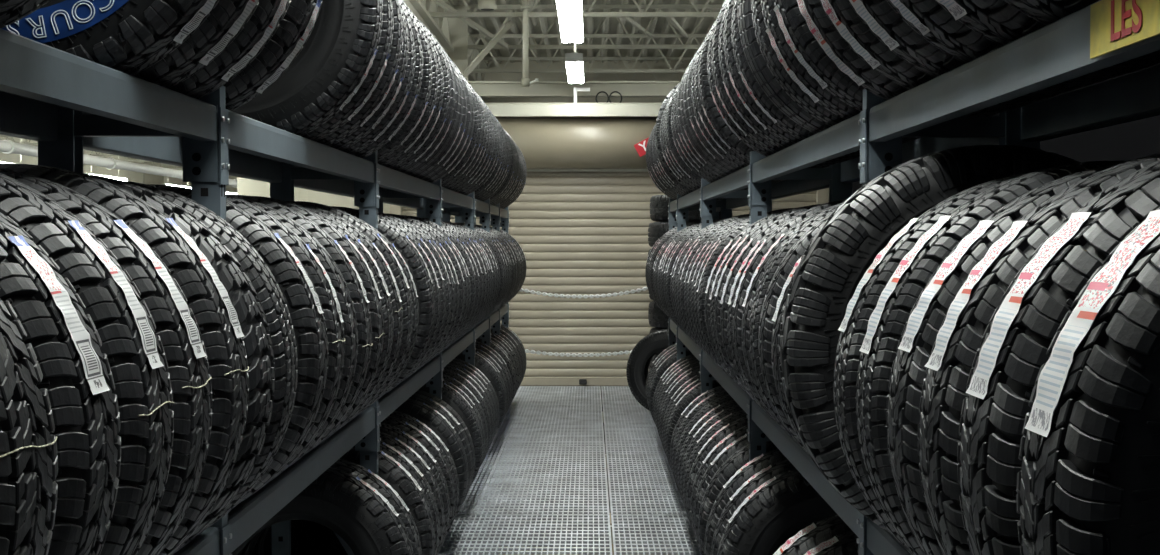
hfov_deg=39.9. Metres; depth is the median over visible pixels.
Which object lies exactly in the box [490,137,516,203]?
tire
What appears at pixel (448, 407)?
tire
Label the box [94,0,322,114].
tire
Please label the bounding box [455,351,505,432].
tire
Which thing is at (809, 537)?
tire
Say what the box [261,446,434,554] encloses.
tire
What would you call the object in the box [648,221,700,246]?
tire
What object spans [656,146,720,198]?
tire
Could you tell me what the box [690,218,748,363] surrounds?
tire
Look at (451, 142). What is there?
tire
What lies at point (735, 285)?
tire
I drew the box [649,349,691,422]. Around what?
tire
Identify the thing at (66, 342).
tire
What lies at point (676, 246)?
tire
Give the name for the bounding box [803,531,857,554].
tire
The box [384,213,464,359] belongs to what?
tire
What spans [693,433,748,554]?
tire
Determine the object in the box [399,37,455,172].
tire
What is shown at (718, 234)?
tire
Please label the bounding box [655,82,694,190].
tire
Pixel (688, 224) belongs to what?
tire
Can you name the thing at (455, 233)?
tire
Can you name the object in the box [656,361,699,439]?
tire
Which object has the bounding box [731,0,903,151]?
tire
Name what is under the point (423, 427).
tire
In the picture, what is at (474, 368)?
tire
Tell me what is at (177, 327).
tire
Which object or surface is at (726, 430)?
tire
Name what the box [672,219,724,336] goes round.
tire
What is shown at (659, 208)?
tire
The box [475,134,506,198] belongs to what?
tire
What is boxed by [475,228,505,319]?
tire
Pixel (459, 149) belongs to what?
tire
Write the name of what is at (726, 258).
tire
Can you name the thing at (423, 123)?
tire
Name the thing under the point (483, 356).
tire
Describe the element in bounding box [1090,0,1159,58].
aisle sign
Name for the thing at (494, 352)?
tire
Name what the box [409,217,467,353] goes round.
tire
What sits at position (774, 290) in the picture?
tire
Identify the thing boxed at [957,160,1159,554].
tire
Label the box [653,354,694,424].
tire
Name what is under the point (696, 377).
tire
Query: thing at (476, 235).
tire
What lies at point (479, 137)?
tire
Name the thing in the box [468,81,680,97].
trim
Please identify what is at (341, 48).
tire
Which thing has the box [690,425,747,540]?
tire
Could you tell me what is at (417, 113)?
tire
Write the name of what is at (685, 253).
tire
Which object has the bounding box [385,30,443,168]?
tire
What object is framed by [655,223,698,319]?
tire
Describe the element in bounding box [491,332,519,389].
tire
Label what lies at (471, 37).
ceiling
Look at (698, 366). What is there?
tire
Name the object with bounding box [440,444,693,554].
floor
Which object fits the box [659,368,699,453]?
tire
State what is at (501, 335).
tire
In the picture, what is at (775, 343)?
tire
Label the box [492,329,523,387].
tire
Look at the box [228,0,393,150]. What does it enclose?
tire
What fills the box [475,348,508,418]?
tire
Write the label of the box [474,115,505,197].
tire
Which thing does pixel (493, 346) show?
tire
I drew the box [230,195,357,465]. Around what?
tire
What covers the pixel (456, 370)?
tire
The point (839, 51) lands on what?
tire
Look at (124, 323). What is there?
tire
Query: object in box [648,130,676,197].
tire
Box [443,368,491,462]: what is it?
tire
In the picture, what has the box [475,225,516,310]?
tire
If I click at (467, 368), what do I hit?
tire
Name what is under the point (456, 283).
tire
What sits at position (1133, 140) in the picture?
wall
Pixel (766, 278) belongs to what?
tire
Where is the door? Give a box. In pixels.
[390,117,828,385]
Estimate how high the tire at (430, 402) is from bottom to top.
0.779 m
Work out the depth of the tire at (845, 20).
3.18 m
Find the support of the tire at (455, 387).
on the floor at (511, 480)
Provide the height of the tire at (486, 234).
0.775 m
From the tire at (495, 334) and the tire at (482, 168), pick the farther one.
the tire at (495, 334)
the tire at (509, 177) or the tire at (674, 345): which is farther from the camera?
the tire at (509, 177)
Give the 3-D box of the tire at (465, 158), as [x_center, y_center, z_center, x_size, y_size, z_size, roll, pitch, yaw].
[-0.935,-0.849,8.698,0.770,0.769,0.243,0,1,0]
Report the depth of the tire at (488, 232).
12.43 m
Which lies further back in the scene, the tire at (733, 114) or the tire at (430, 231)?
the tire at (430, 231)
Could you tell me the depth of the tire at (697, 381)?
9.38 m
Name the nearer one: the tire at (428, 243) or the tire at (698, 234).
the tire at (428, 243)
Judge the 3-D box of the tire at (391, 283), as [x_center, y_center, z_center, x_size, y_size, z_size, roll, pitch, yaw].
[-0.958,0.143,5.129,0.772,0.772,0.243,0,1,0]
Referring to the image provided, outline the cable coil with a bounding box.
[596,91,621,102]
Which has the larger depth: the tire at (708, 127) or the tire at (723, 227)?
the tire at (723, 227)
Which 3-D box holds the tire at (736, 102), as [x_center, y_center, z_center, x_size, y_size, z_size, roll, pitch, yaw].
[0.854,-0.782,5.398,0.769,0.769,0.243,0,1,0]
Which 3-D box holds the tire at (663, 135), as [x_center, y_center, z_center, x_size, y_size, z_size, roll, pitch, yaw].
[0.880,-0.881,9.633,0.768,0.768,0.243,0,1,1]
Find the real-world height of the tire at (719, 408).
0.770 m
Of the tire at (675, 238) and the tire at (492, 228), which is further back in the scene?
the tire at (492, 228)
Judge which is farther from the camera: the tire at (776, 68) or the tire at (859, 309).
the tire at (776, 68)
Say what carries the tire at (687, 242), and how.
on the rack at (1057, 52)
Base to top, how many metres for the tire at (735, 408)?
0.772 m
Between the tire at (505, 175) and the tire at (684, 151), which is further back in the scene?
the tire at (505, 175)
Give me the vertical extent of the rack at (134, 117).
1.885 m
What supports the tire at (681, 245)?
on the rack at (1057, 52)
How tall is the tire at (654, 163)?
0.766 m
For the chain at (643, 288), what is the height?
0.135 m
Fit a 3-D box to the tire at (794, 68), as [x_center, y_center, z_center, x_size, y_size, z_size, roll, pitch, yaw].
[0.845,-0.753,4.046,0.773,0.773,0.243,0,1,0]
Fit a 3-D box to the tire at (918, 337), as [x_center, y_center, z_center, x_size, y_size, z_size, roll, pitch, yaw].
[0.834,0.213,2.311,0.764,0.764,0.238,0,1,0]
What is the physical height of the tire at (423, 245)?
0.776 m
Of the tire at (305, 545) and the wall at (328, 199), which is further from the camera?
the wall at (328, 199)
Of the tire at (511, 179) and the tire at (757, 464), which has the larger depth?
the tire at (511, 179)
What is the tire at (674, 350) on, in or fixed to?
on the floor at (511, 480)
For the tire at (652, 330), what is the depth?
14.75 m
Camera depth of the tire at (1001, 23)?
2.44 m
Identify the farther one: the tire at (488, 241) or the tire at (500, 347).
the tire at (500, 347)
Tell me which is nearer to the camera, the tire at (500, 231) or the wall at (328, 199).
the tire at (500, 231)
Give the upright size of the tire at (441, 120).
0.779 m
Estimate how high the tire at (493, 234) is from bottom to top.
0.768 m
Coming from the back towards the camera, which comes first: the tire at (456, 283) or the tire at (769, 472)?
the tire at (456, 283)
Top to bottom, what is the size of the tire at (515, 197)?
0.778 m
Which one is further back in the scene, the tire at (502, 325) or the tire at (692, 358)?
the tire at (502, 325)
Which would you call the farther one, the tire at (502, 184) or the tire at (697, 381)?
the tire at (502, 184)
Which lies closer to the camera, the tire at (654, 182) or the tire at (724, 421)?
the tire at (724, 421)
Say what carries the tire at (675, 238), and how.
on the rack at (1057, 52)
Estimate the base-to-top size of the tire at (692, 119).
0.775 m
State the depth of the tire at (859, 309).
2.76 m
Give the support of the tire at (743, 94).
on the rack at (1057, 52)
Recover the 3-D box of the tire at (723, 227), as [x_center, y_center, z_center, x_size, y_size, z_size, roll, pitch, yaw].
[0.866,0.091,7.411,0.769,0.769,0.243,0,1,0]
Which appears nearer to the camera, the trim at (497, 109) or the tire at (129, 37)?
the tire at (129, 37)
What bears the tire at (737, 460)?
on the floor at (511, 480)
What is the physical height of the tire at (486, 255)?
0.767 m
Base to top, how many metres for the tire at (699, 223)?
0.775 m
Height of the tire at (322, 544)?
0.767 m
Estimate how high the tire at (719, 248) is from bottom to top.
0.776 m
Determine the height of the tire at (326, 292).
0.774 m
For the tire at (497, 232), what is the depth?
13.54 m
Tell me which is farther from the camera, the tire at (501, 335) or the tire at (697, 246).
the tire at (501, 335)
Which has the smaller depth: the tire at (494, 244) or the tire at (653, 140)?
the tire at (653, 140)
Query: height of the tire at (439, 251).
0.770 m
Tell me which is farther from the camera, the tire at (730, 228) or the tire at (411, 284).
the tire at (730, 228)
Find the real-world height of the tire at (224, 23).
0.777 m
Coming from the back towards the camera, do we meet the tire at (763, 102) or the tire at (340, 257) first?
the tire at (763, 102)
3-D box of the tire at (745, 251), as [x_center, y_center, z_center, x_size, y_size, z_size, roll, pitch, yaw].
[0.852,0.139,5.308,0.773,0.771,0.243,0,1,0]
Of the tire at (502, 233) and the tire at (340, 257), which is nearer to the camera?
the tire at (340, 257)
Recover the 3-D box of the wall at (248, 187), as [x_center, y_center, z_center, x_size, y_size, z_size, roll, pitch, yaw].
[0.171,-2.489,27.249,12.000,2.400,0.200,0,1,0]
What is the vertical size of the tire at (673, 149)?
0.771 m
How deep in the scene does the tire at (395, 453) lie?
6.37 m
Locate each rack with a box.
[0,28,509,554]
[668,0,1159,554]
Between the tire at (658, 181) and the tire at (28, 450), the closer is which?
the tire at (28, 450)
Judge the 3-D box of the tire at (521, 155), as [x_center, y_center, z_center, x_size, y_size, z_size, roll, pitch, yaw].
[-0.898,-0.990,14.743,0.768,0.768,0.243,0,1,0]
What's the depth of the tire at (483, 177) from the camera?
10.37 m
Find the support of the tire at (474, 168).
on the rack at (134, 117)
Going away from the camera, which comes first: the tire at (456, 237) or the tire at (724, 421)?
the tire at (724, 421)
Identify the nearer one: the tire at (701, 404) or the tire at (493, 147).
the tire at (701, 404)
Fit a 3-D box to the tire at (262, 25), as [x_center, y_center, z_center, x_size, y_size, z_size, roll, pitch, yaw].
[-0.969,-0.726,3.318,0.775,0.775,0.235,0,1,1]
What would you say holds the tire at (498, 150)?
on the rack at (134, 117)
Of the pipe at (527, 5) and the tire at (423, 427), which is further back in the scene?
the pipe at (527, 5)
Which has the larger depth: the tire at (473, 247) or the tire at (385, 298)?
the tire at (473, 247)
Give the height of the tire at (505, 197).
0.772 m
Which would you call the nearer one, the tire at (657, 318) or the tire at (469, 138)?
the tire at (469, 138)
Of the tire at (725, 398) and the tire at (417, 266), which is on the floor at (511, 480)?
the tire at (725, 398)
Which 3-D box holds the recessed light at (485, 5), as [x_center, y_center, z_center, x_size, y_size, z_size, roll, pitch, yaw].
[-0.993,-2.921,17.143,0.198,0.104,0.198,0,1,0]
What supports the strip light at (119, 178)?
hanging from the ceiling
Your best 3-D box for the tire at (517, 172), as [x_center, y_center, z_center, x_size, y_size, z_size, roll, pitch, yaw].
[-0.905,-0.969,13.591,0.778,0.778,0.243,0,1,0]
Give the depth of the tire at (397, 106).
5.47 m
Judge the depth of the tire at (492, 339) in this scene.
13.33 m
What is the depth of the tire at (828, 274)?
3.10 m
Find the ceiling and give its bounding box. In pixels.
[0,0,724,169]
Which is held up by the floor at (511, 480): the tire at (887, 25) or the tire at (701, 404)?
the tire at (701, 404)
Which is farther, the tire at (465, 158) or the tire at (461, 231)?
the tire at (461, 231)
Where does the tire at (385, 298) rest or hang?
on the rack at (134, 117)
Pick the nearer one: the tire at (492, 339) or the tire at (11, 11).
the tire at (11, 11)
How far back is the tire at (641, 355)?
13.97 m
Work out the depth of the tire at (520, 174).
14.18 m
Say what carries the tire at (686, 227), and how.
on the rack at (1057, 52)
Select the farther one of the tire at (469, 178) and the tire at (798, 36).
the tire at (469, 178)
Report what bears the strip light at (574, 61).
hanging from the ceiling
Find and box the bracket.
[574,87,589,102]
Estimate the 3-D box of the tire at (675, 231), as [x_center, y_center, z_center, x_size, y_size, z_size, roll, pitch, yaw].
[0.893,-0.011,11.658,0.774,0.774,0.243,0,1,0]
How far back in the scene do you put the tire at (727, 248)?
6.00 m
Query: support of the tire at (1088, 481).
on the rack at (1057, 52)
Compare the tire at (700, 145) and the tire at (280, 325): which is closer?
the tire at (280, 325)
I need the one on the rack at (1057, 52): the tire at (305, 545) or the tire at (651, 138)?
the tire at (651, 138)
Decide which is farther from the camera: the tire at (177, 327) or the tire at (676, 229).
the tire at (676, 229)
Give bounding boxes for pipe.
[0,140,236,187]
[521,0,538,86]
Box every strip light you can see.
[84,156,127,180]
[161,183,190,187]
[556,0,582,42]
[565,43,583,83]
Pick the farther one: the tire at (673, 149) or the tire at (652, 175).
the tire at (652, 175)
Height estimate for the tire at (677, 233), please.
0.766 m
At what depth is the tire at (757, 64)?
4.53 m
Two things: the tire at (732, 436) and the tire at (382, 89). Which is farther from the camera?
the tire at (732, 436)
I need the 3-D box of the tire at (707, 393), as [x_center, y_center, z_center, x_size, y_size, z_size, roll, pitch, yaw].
[0.874,0.960,8.672,0.772,0.772,0.243,0,1,0]
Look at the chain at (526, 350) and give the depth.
15.56 m
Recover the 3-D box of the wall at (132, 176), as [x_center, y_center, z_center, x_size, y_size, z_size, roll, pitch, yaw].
[-15.915,-1.493,29.573,0.200,4.700,61.000,0,1,0]
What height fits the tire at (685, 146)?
0.767 m
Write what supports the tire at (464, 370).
on the floor at (511, 480)
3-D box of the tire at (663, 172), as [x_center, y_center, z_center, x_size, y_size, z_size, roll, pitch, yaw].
[0.888,-0.907,10.798,0.766,0.766,0.243,0,1,0]
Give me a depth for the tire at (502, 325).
15.26 m
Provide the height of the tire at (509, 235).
0.780 m
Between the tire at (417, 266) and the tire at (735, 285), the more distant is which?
the tire at (417, 266)
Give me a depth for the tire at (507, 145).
11.83 m
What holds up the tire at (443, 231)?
on the rack at (134, 117)
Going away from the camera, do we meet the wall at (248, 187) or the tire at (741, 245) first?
the tire at (741, 245)
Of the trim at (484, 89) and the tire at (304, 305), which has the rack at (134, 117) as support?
the tire at (304, 305)
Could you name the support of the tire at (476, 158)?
on the rack at (134, 117)
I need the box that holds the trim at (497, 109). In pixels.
[485,103,661,115]
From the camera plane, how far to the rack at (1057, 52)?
3.61 m
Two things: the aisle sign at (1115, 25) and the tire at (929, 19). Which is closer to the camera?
the aisle sign at (1115, 25)
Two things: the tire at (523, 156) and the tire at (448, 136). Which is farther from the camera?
the tire at (523, 156)
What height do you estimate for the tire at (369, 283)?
0.777 m
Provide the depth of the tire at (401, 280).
5.31 m
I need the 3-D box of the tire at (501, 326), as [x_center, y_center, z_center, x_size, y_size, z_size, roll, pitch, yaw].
[-0.896,0.807,15.033,0.779,0.779,0.243,0,1,0]
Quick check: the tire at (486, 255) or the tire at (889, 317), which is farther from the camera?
the tire at (486, 255)
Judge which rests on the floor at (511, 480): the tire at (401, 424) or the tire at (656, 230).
the tire at (401, 424)
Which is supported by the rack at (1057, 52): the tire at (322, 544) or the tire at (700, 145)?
the tire at (700, 145)
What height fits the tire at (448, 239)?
0.764 m
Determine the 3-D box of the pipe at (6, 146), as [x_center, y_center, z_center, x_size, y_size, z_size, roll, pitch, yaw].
[-9.990,-3.014,33.502,0.248,1.444,51.000,0,1,0]
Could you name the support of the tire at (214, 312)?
on the rack at (134, 117)
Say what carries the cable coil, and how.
on the trim at (497, 109)
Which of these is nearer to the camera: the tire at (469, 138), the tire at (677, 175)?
the tire at (469, 138)
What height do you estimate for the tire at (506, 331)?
0.778 m
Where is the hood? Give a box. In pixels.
[496,117,656,171]
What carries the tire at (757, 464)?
on the floor
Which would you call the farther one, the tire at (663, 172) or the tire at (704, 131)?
the tire at (663, 172)
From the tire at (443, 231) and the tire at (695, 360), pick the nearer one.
the tire at (443, 231)
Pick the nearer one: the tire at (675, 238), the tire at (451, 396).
the tire at (451, 396)
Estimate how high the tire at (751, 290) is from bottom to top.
0.768 m
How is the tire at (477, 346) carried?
on the floor at (511, 480)
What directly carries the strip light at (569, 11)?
hanging from the ceiling
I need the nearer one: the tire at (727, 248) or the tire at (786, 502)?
the tire at (786, 502)
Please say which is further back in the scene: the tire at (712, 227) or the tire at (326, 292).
the tire at (712, 227)
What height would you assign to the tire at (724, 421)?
0.773 m
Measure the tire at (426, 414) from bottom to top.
0.775 m
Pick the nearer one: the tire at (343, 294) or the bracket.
the tire at (343, 294)
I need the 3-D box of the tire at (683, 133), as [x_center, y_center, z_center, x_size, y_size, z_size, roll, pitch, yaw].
[0.869,-0.846,7.885,0.779,0.779,0.243,0,1,0]
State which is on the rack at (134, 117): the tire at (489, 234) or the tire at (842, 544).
the tire at (489, 234)
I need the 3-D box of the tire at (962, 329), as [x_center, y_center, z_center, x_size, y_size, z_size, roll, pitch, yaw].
[0.833,0.215,2.066,0.770,0.770,0.243,0,1,0]
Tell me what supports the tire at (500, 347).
on the floor at (511, 480)
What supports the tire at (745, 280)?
on the rack at (1057, 52)
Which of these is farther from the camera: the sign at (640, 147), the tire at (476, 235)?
the sign at (640, 147)
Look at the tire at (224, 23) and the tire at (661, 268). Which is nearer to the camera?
the tire at (224, 23)
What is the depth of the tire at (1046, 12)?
2.23 m
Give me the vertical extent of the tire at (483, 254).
0.772 m
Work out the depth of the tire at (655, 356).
14.80 m
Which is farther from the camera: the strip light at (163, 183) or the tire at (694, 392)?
the strip light at (163, 183)
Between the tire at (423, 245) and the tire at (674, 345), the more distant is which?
the tire at (674, 345)
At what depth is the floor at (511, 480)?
10.15 m
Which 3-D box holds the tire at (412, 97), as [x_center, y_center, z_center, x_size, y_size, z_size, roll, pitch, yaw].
[-0.954,-0.780,5.773,0.769,0.769,0.243,0,1,1]
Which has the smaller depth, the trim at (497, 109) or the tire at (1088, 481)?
the tire at (1088, 481)
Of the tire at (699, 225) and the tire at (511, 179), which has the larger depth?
the tire at (511, 179)
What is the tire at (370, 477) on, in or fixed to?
on the floor
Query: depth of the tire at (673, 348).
12.13 m
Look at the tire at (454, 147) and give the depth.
7.80 m
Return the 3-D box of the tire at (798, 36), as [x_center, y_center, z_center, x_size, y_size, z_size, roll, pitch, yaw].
[0.844,-0.750,3.798,0.780,0.780,0.243,0,1,0]
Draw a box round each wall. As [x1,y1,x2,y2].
[0,137,163,184]
[163,166,236,192]
[237,60,691,201]
[308,116,816,213]
[852,63,1159,194]
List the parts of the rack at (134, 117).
bolt plate, bolt plate, bolt plate, bolt plate, bolt plate, bolt plate, bolt plate, bolt plate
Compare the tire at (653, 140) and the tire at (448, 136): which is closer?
the tire at (448, 136)
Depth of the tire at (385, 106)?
5.24 m
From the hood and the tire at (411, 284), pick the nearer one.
the tire at (411, 284)
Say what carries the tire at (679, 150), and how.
on the rack at (1057, 52)
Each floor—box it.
[438,386,700,554]
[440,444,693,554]
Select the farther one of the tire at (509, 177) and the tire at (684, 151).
the tire at (509, 177)
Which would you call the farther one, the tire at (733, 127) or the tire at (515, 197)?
the tire at (515, 197)
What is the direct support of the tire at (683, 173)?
on the rack at (1057, 52)
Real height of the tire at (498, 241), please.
0.768 m
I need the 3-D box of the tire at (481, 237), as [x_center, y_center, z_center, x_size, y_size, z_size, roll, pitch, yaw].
[-0.923,0.011,10.763,0.773,0.773,0.243,0,1,0]
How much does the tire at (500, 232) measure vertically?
0.769 m
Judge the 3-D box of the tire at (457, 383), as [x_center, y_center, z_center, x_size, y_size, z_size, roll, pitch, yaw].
[-0.931,0.942,9.487,0.770,0.770,0.243,0,1,0]
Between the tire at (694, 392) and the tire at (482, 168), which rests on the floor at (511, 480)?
the tire at (694, 392)
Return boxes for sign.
[634,137,648,156]
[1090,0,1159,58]
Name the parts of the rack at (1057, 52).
bolt plate, bolt plate, bolt plate, bolt plate, bolt plate, bolt plate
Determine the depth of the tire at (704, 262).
6.63 m
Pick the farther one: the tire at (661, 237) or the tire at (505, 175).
the tire at (661, 237)
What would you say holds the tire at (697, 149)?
on the rack at (1057, 52)
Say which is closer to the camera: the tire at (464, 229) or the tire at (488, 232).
the tire at (464, 229)
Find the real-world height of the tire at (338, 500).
0.774 m
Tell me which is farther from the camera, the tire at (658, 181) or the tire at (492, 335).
the tire at (492, 335)
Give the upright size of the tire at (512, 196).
0.774 m
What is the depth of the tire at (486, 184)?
11.08 m
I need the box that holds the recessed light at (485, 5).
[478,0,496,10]
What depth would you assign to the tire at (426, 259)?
6.36 m
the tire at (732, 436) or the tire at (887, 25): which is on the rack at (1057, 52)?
the tire at (887, 25)
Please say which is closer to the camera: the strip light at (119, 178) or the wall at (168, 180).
the strip light at (119, 178)
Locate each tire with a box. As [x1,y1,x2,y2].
[0,0,50,28]
[0,0,219,91]
[0,163,248,554]
[0,168,211,554]
[0,173,173,554]
[0,213,120,554]
[0,288,57,554]
[7,0,258,102]
[50,0,290,112]
[82,173,274,553]
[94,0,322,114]
[121,180,297,528]
[147,184,328,503]
[226,194,371,453]
[226,195,344,480]
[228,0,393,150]
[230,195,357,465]
[231,0,382,135]
[231,466,413,554]
[239,0,402,154]
[248,459,421,554]
[253,196,384,441]
[255,0,408,159]
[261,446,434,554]
[270,0,414,163]
[286,0,422,166]
[287,201,412,411]
[290,202,393,429]
[291,202,402,420]
[291,441,439,554]
[294,431,444,554]
[305,422,449,554]
[318,416,454,551]
[331,206,434,393]
[353,46,459,180]
[354,216,418,402]
[358,209,440,381]
[377,5,432,161]
[378,16,438,165]
[378,212,450,371]
[378,213,445,377]
[381,79,474,188]
[382,58,471,187]
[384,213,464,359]
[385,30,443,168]
[389,411,458,527]
[392,18,450,170]
[395,398,468,518]
[396,217,459,361]
[398,218,454,364]
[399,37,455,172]
[402,215,475,350]
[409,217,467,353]
[410,393,472,504]
[412,62,463,177]
[415,390,474,488]
[418,61,466,179]
[419,383,482,484]
[423,218,486,338]
[425,101,497,198]
[426,219,482,340]
[434,228,470,348]
[441,75,482,186]
[441,77,478,183]
[442,221,488,335]
[442,227,479,343]
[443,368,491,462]
[443,374,487,466]
[443,380,484,465]
[444,86,485,187]
[444,365,493,452]
[447,97,487,189]
[447,222,495,328]
[447,363,495,445]
[449,222,497,325]
[450,361,497,443]
[451,95,489,190]
[451,222,499,321]
[452,358,499,436]
[455,93,492,191]
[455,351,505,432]
[456,226,492,326]
[457,223,503,322]
[457,227,490,331]
[458,116,494,193]
[459,223,507,316]
[463,223,509,311]
[464,109,499,195]
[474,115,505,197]
[474,124,502,195]
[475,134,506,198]
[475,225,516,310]
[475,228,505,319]
[475,341,512,408]
[475,344,510,414]
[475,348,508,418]
[475,351,506,411]
[476,337,514,404]
[477,120,508,199]
[479,336,515,393]
[480,136,509,200]
[480,225,519,307]
[480,227,514,309]
[482,133,511,201]
[488,232,511,313]
[490,132,514,200]
[490,136,515,202]
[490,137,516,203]
[490,227,525,301]
[490,337,517,397]
[491,130,518,204]
[491,329,521,384]
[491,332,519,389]
[491,334,518,398]
[492,228,520,303]
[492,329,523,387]
[493,241,510,312]
[494,147,519,205]
[500,142,523,206]
[500,148,521,204]
[500,155,523,207]
[500,231,523,300]
[500,232,521,298]
[500,325,525,377]
[500,327,524,379]
[501,143,525,207]
[502,156,526,208]
[502,233,522,294]
[502,325,526,370]
[626,329,668,410]
[645,223,693,305]
[646,139,675,199]
[646,344,675,402]
[647,129,676,198]
[647,224,688,306]
[647,347,675,405]
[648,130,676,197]
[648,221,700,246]
[648,229,676,308]
[648,301,668,327]
[648,349,676,408]
[649,124,717,200]
[649,223,696,313]
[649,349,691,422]
[649,354,658,369]
[650,195,720,221]
[650,327,667,353]
[652,126,719,199]
[652,139,720,200]
[653,227,686,315]
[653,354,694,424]
[654,233,677,311]
[654,357,696,422]
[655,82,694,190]
[655,139,723,199]
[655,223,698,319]
[655,359,698,426]
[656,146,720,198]
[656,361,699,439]
[657,238,675,315]
[658,223,700,322]
[658,365,699,438]
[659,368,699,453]
[660,95,696,189]
[660,224,698,324]
[661,219,720,330]
[662,100,700,188]
[662,374,699,452]
[664,103,700,186]
[664,226,700,325]
[664,379,700,455]
[665,380,720,470]
[666,86,701,183]
[666,219,723,335]
[670,220,720,333]
[670,386,723,476]
[671,85,747,189]
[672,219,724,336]
[672,389,727,485]
[673,86,747,187]
[674,394,733,496]
[675,219,725,339]
[676,95,772,183]
[677,62,778,182]
[677,215,739,343]
[677,400,737,501]
[680,65,781,181]
[680,214,749,349]
[680,404,742,509]
[683,52,778,180]
[683,410,806,539]
[684,216,748,353]
[686,416,818,547]
[687,41,739,170]
[687,216,749,359]
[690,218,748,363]
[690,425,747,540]
[691,50,745,168]
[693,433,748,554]
[694,34,749,165]
[694,218,749,367]
[696,208,794,377]
[698,22,829,167]
[698,441,777,554]
[704,209,791,379]
[704,449,786,554]
[707,17,846,166]
[709,214,778,384]
[710,459,794,554]
[711,0,856,162]
[714,204,818,392]
[717,468,837,554]
[718,0,859,159]
[720,204,821,403]
[723,0,859,155]
[727,209,808,409]
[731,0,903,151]
[732,199,846,423]
[737,0,920,142]
[741,204,837,426]
[749,203,841,440]
[751,0,917,138]
[758,211,833,451]
[760,0,860,119]
[771,256,803,445]
[773,0,996,115]
[773,515,851,554]
[779,145,1080,531]
[797,0,1032,116]
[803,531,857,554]
[819,0,1068,106]
[833,172,1030,554]
[849,0,1109,95]
[856,161,1127,554]
[886,0,1159,83]
[886,163,1121,554]
[918,154,1159,554]
[935,0,1159,67]
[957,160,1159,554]
[1004,0,1098,24]
[1016,207,1159,554]
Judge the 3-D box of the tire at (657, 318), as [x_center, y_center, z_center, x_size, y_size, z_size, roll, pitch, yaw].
[1.019,0.340,14.906,0.766,0.243,0.766,0,1,7]
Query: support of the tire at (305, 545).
on the floor at (511, 480)
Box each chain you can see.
[520,287,647,297]
[525,349,631,356]

